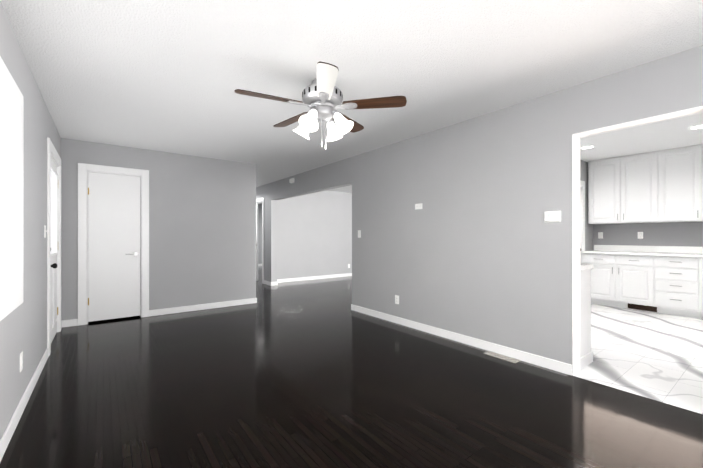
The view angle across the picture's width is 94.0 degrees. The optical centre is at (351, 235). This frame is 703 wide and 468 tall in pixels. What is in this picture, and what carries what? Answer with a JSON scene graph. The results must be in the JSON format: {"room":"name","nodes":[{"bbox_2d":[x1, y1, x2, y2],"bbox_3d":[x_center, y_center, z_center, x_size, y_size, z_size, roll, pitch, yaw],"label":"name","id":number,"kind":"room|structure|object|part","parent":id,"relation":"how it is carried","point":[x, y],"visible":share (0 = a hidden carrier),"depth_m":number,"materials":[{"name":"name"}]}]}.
{"room":"empty living room","nodes":[
{"label":"empty living room","id":0,"kind":"room"},
{"bbox_2d":[0,0,60,439],"bbox_3d":[-1.617,-0.041,1.242,0.200,2.440,7.600,0,0,-37],"label":"wall","id":1,"kind":"structure","parent":0,"point":[23,326],"depth_m":2.41,"materials":[{"name":"grey paint"}]},
{"bbox_2d":[0,56,23,320],"bbox_3d":[-1.653,-0.241,1.340,0.180,1.360,1.920,0,0,-37],"label":"window","id":2,"kind":"structure","parent":1,"relation":"in","point":[11,194],"depth_m":2.04,"materials":[{"name":"white glass"}]},
{"bbox_2d":[20,351,22,371],"bbox_3d":[-2.204,0.839,2.189,0.010,0.116,0.072,0,0,-37],"label":"outlet","id":3,"kind":"object","parent":1,"relation":"attached to","point":[21,360],"visible":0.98,"depth_m":2.18,"materials":[{"name":"white plastic"}]},
{"bbox_2d":[0,348,48,461],"bbox_3d":[-1.147,1.133,0.795,0.013,0.092,6.020,0,0,-37],"label":"baseboard","id":4,"kind":"structure","parent":1,"relation":"attached to","point":[13,423],"depth_m":2.14,"materials":[{"name":"white wood"}]},
{"bbox_2d":[47,137,60,355],"bbox_3d":[-3.383,0.110,3.593,0.218,2.140,1.140,0,0,-37],"label":"door frame","id":5,"kind":"structure","parent":1,"relation":"attached to","point":[53,154],"depth_m":3.27,"materials":[{"name":"white wood"}]},
{"bbox_2d":[51,159,57,342],"bbox_3d":[-3.311,0.163,3.653,0.117,2.010,0.916,0,0,-37],"label":"front door","id":6,"kind":"structure","parent":1,"relation":"in","point":[54,222],"depth_m":3.71,"materials":[{"name":"white wood"}]},
{"bbox_2d":[61,138,255,319],"bbox_3d":[-2.755,-0.040,5.052,2.580,2.440,0.150,0,0,-37],"label":"wall","id":7,"kind":"structure","parent":0,"point":[202,230],"depth_m":5.08,"materials":[{"name":"grey paint"}]},
{"bbox_2d":[78,163,148,325],"bbox_3d":[-3.324,0.110,4.610,0.800,2.140,0.168,0,0,-37],"label":"trim","id":8,"kind":"structure","parent":7,"relation":"attached to","point":[84,169],"depth_m":4.41,"materials":[{"name":"white wood"}]},
{"bbox_2d":[88,172,139,321],"bbox_3d":[-3.286,0.148,4.556,0.596,2.007,0.093,0,0,-37],"label":"closet door","id":9,"kind":"structure","parent":7,"relation":"in","point":[113,246],"depth_m":4.55,"materials":[{"name":"white wood"}]},
{"bbox_2d":[149,298,256,316],"bbox_3d":[-2.319,1.134,5.280,1.610,0.092,0.017,0,0,-37],"label":"baseboard","id":10,"kind":"structure","parent":7,"relation":"attached to","point":[164,311],"depth_m":5.21,"materials":[{"name":"white wood"}]},
{"bbox_2d":[258,204,261,263],"bbox_3d":[-3.744,-0.038,12.828,2.880,2.440,0.150,0,0,-37],"label":"wall","id":11,"kind":"structure","parent":0,"point":[259,233],"depth_m":12.85,"materials":[{"name":"grey paint"}]},
{"bbox_2d":[277,190,351,278],"bbox_3d":[-0.547,-0.039,9.303,3.730,2.440,0.150,0,0,-37],"label":"wall","id":12,"kind":"structure","parent":0,"point":[314,234],"depth_m":8.87,"materials":[{"name":"grey paint"}]},
{"bbox_2d":[277,273,351,282],"bbox_3d":[-0.574,1.135,9.181,3.540,0.092,0.013,0,0,-37],"label":"baseboard","id":13,"kind":"structure","parent":12,"relation":"attached to","point":[347,274],"depth_m":8.83,"materials":[{"name":"white wood"}]},
{"bbox_2d":[0,266,702,467],"bbox_3d":[-0.524,1.230,6.330,8.080,0.100,14.400,0,0,-37],"label":"floor","id":14,"kind":"structure","parent":0,"point":[317,373],"depth_m":2.31,"materials":[{"name":"black wood"}]},
{"bbox_2d":[483,351,520,362],"bbox_3d":[1.459,1.177,3.191,0.108,0.007,0.320,0,0,-37],"label":"floor vent","id":15,"kind":"object","parent":14,"relation":"in","point":[503,357],"visible":1,"depth_m":3.17,"materials":[{"name":"white metal"}]},
{"bbox_2d":[1,0,702,192],"bbox_3d":[-0.524,-1.310,6.331,8.080,0.100,14.400,0,0,-37],"label":"ceiling","id":16,"kind":"structure","parent":0,"point":[170,76],"depth_m":2.34,"materials":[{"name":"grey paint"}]},
{"bbox_2d":[235,62,406,148],"bbox_3d":[-0.274,-0.983,2.699,1.301,0.554,1.290,0,0,-37],"label":"ceiling fan","id":17,"kind":"object","parent":16,"relation":"hanging from","point":[322,96],"visible":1,"depth_m":2.59,"materials":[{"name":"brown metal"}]},
{"bbox_3d":[-0.583,-1.056,2.516,0.597,0.037,0.138,0,0,-26],"label":"blade","id":18,"kind":"part","parent":17,"relation":"part of","materials":[{"name":"brown wood"}]},
{"bbox_3d":[-0.506,-1.056,2.961,0.138,0.037,0.597,0,0,-44],"label":"blade","id":19,"kind":"part","parent":17,"relation":"part of","materials":[{"name":"brown wood"}]},
{"bbox_3d":[-0.239,-1.105,2.686,0.331,0.309,0.329,0,0,-37],"label":"motor","id":20,"kind":"part","parent":17,"relation":"part of","materials":[{"name":"silver metal"}]},
{"bbox_3d":[-0.184,-1.056,2.306,0.138,0.037,0.597,0,0,-8],"label":"blade","id":21,"kind":"part","parent":17,"relation":"part of","materials":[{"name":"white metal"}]},
{"bbox_3d":[-0.060,-1.056,3.025,0.138,0.037,0.597,0,0,28],"label":"blade","id":22,"kind":"part","parent":17,"relation":"part of","materials":[{"name":"brown wood"}]},
{"bbox_3d":[0.139,-1.056,2.620,0.597,0.037,0.138,0,0,10],"label":"blade","id":23,"kind":"part","parent":17,"relation":"part of","materials":[{"name":"brown wood"}]},
{"bbox_2d":[256,45,702,364],"bbox_3d":[0.264,-0.040,5.014,0.150,2.440,11.050,0,0,-37],"label":"wall","id":24,"kind":"structure","parent":0,"point":[476,246],"depth_m":3.39,"materials":[{"name":"grey paint"}]},
{"bbox_2d":[256,204,257,280],"bbox_3d":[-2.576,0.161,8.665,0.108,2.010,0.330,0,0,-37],"label":"door","id":25,"kind":"structure","parent":24,"relation":"in","point":[257,242],"depth_m":8.55,"materials":[{"name":"white wood"}]},
{"bbox_2d":[256,197,263,283],"bbox_3d":[-2.399,0.116,8.523,0.170,2.130,0.980,0,0,-37],"label":"door frame","id":26,"kind":"structure","parent":24,"relation":"attached to","point":[260,200],"depth_m":8.13,"materials":[{"name":"white wood"}]},
{"bbox_2d":[264,280,271,285],"bbox_3d":[-2.029,1.135,7.911,0.013,0.092,0.443,0,0,-37],"label":"baseboard","id":27,"kind":"structure","parent":24,"relation":"attached to","point":[265,282],"depth_m":7.89,"materials":[{"name":"white wood"}]},
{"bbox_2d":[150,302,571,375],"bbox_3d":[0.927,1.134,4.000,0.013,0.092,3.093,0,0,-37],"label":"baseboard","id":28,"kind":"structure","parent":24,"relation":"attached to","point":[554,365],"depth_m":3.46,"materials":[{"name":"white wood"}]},
{"bbox_2d":[395,295,398,303],"bbox_3d":[0.614,0.860,4.420,0.010,0.116,0.072,0,0,-37],"label":"outlet","id":29,"kind":"object","parent":24,"relation":"attached to","point":[396,299],"visible":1,"depth_m":4.42,"materials":[{"name":"white plastic"}]},
{"bbox_2d":[415,203,421,209],"bbox_3d":[0.844,-0.370,4.118,0.008,0.072,0.116,0,0,-37],"label":"light switch","id":30,"kind":"object","parent":24,"relation":"attached to","point":[418,206],"visible":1,"depth_m":4.12,"materials":[{"name":"white plastic"}]},
{"bbox_2d":[544,211,560,221],"bbox_3d":[1.764,-0.170,2.883,0.030,0.096,0.132,0,0,-37],"label":"thermostat","id":31,"kind":"object","parent":24,"relation":"attached to","point":[552,216],"visible":1,"depth_m":2.87,"materials":[{"name":"white plastic"}]},
{"bbox_2d":[572,106,702,375],"bbox_3d":[2.160,0.160,2.505,0.158,2.040,0.780,0,0,-37],"label":"trim","id":32,"kind":"structure","parent":24,"relation":"attached to","point":[576,137],"depth_m":2.78,"materials":[{"name":"white wood"}]},
{"bbox_2d":[580,160,592,250],"bbox_3d":[2.876,-0.080,4.983,3.980,2.520,0.150,0,0,-37],"label":"wall","id":33,"kind":"structure","parent":0,"point":[588,227],"depth_m":5.93,"materials":[{"name":"grey paint"}]},
{"bbox_2d":[580,180,584,263],"bbox_3d":[3.671,0.105,5.573,1.100,2.150,0.168,0,0,-37],"label":"door frame","id":34,"kind":"structure","parent":33,"relation":"attached to","point":[582,215],"depth_m":5.79,"materials":[{"name":"white wood"}]},
{"bbox_2d":[574,304,702,413],"bbox_3d":[4.104,1.230,3.358,4.280,0.100,4.075,0,0,-37],"label":"floor","id":35,"kind":"structure","parent":0,"point":[655,356],"depth_m":3.23,"materials":[{"name":"white tile"}]},
{"bbox_2d":[580,264,592,369],"bbox_3d":[1.809,0.724,3.402,0.359,0.912,1.078,0,0,-37],"label":"base cabinet","id":36,"kind":"object","parent":35,"relation":"on","point":[586,355],"depth_m":2.99,"materials":[{"name":"white wood"}]},
{"bbox_2d":[582,253,645,310],"bbox_3d":[4.563,0.745,5.544,0.607,0.870,0.940,0,0,-37],"label":"base cabinet","id":37,"kind":"object","parent":35,"relation":"on","point":[615,281],"depth_m":5.37,"materials":[{"name":"white wood"}]},
{"bbox_2d":[628,303,656,311],"bbox_3d":[4.575,1.128,5.165,0.007,0.080,0.350,0,0,-37],"label":"air vent","id":38,"kind":"object","parent":37,"relation":"attached to","point":[643,307],"visible":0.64,"depth_m":5.16,"materials":[{"name":"brown metal"}]},
{"bbox_2d":[646,257,697,317],"bbox_3d":[4.988,0.745,4.981,0.607,0.870,0.604,0,0,-37],"label":"base cabinet","id":39,"kind":"object","parent":35,"relation":"on","point":[666,280],"depth_m":4.83,"materials":[{"name":"white wood"}]},
{"bbox_2d":[582,249,702,256],"bbox_3d":[5.407,0.288,4.415,0.622,0.042,3.760,0,0,-37],"label":"countertop","id":40,"kind":"structure","parent":39,"relation":"on","point":[617,252],"depth_m":5.09,"materials":[{"name":"white stone"}]},
{"bbox_2d":[698,257,702,318],"bbox_3d":[5.413,0.744,4.419,0.607,0.870,0.940,0,0,-37],"label":"base cabinet","id":41,"kind":"object","parent":35,"relation":"on","point":[700,259],"depth_m":4.60,"materials":[{"name":"white wood"}]},
{"bbox_2d":[580,113,702,161],"bbox_3d":[4.164,-1.390,3.403,4.130,0.100,4.075,0,0,-37],"label":"ceiling","id":42,"kind":"structure","parent":0,"point":[665,135],"depth_m":4.56,"materials":[{"name":"white paint"}]},
{"bbox_2d":[580,146,594,149],"bbox_3d":[3.569,-1.337,4.962,0.199,0.007,0.199,0,0,8],"label":"recessed light","id":43,"kind":"object","parent":42,"relation":"in","point":[585,147],"depth_m":4.96,"materials":[{"name":"white"}]},
{"bbox_2d":[688,125,702,129],"bbox_3d":[4.274,-1.337,4.029,0.199,0.007,0.199,0,0,8],"label":"recessed light","id":44,"kind":"object","parent":42,"relation":"in","point":[696,127],"depth_m":4.05,"materials":[{"name":"white"}]},
{"bbox_2d":[593,221,702,249],"bbox_3d":[5.684,-0.080,4.693,0.150,2.520,4.000,0,0,-37],"label":"wall","id":45,"kind":"structure","parent":0,"point":[690,234],"depth_m":5.46,"materials":[{"name":"grey paint"}]},
{"bbox_2d":[598,232,602,238],"bbox_3d":[4.574,-0.010,6.023,0.020,0.116,0.072,0,0,-37],"label":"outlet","id":46,"kind":"object","parent":45,"relation":"attached to","point":[600,235],"visible":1,"depth_m":6.03,"materials":[{"name":"white plastic"}]},
{"bbox_2d":[588,152,651,223],"bbox_3d":[4.690,-0.778,5.599,0.337,1.116,1.005,0,0,-37],"label":"upper cabinet","id":47,"kind":"object","parent":45,"relation":"attached to","point":[619,188],"depth_m":5.54,"materials":[{"name":"white wood"}]},
{"bbox_2d":[638,232,642,238],"bbox_3d":[4.916,-0.010,5.579,0.010,0.116,0.072,0,0,-37],"label":"outlet","id":48,"kind":"object","parent":45,"relation":"attached to","point":[640,235],"visible":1,"depth_m":5.58,"materials":[{"name":"white plastic"}]},
{"bbox_2d":[594,245,702,252],"bbox_3d":[5.646,0.216,4.596,0.022,0.102,3.760,0,0,-37],"label":"backsplash","id":49,"kind":"structure","parent":45,"relation":"attached to","point":[625,248],"depth_m":5.39,"materials":[{"name":"white stone"}]},
{"bbox_2d":[652,144,702,222],"bbox_3d":[5.237,-0.778,4.875,0.337,1.116,1.070,0,0,-37],"label":"upper cabinet","id":50,"kind":"object","parent":45,"relation":"attached to","point":[659,186],"depth_m":4.98,"materials":[{"name":"white wood"}]}
]}

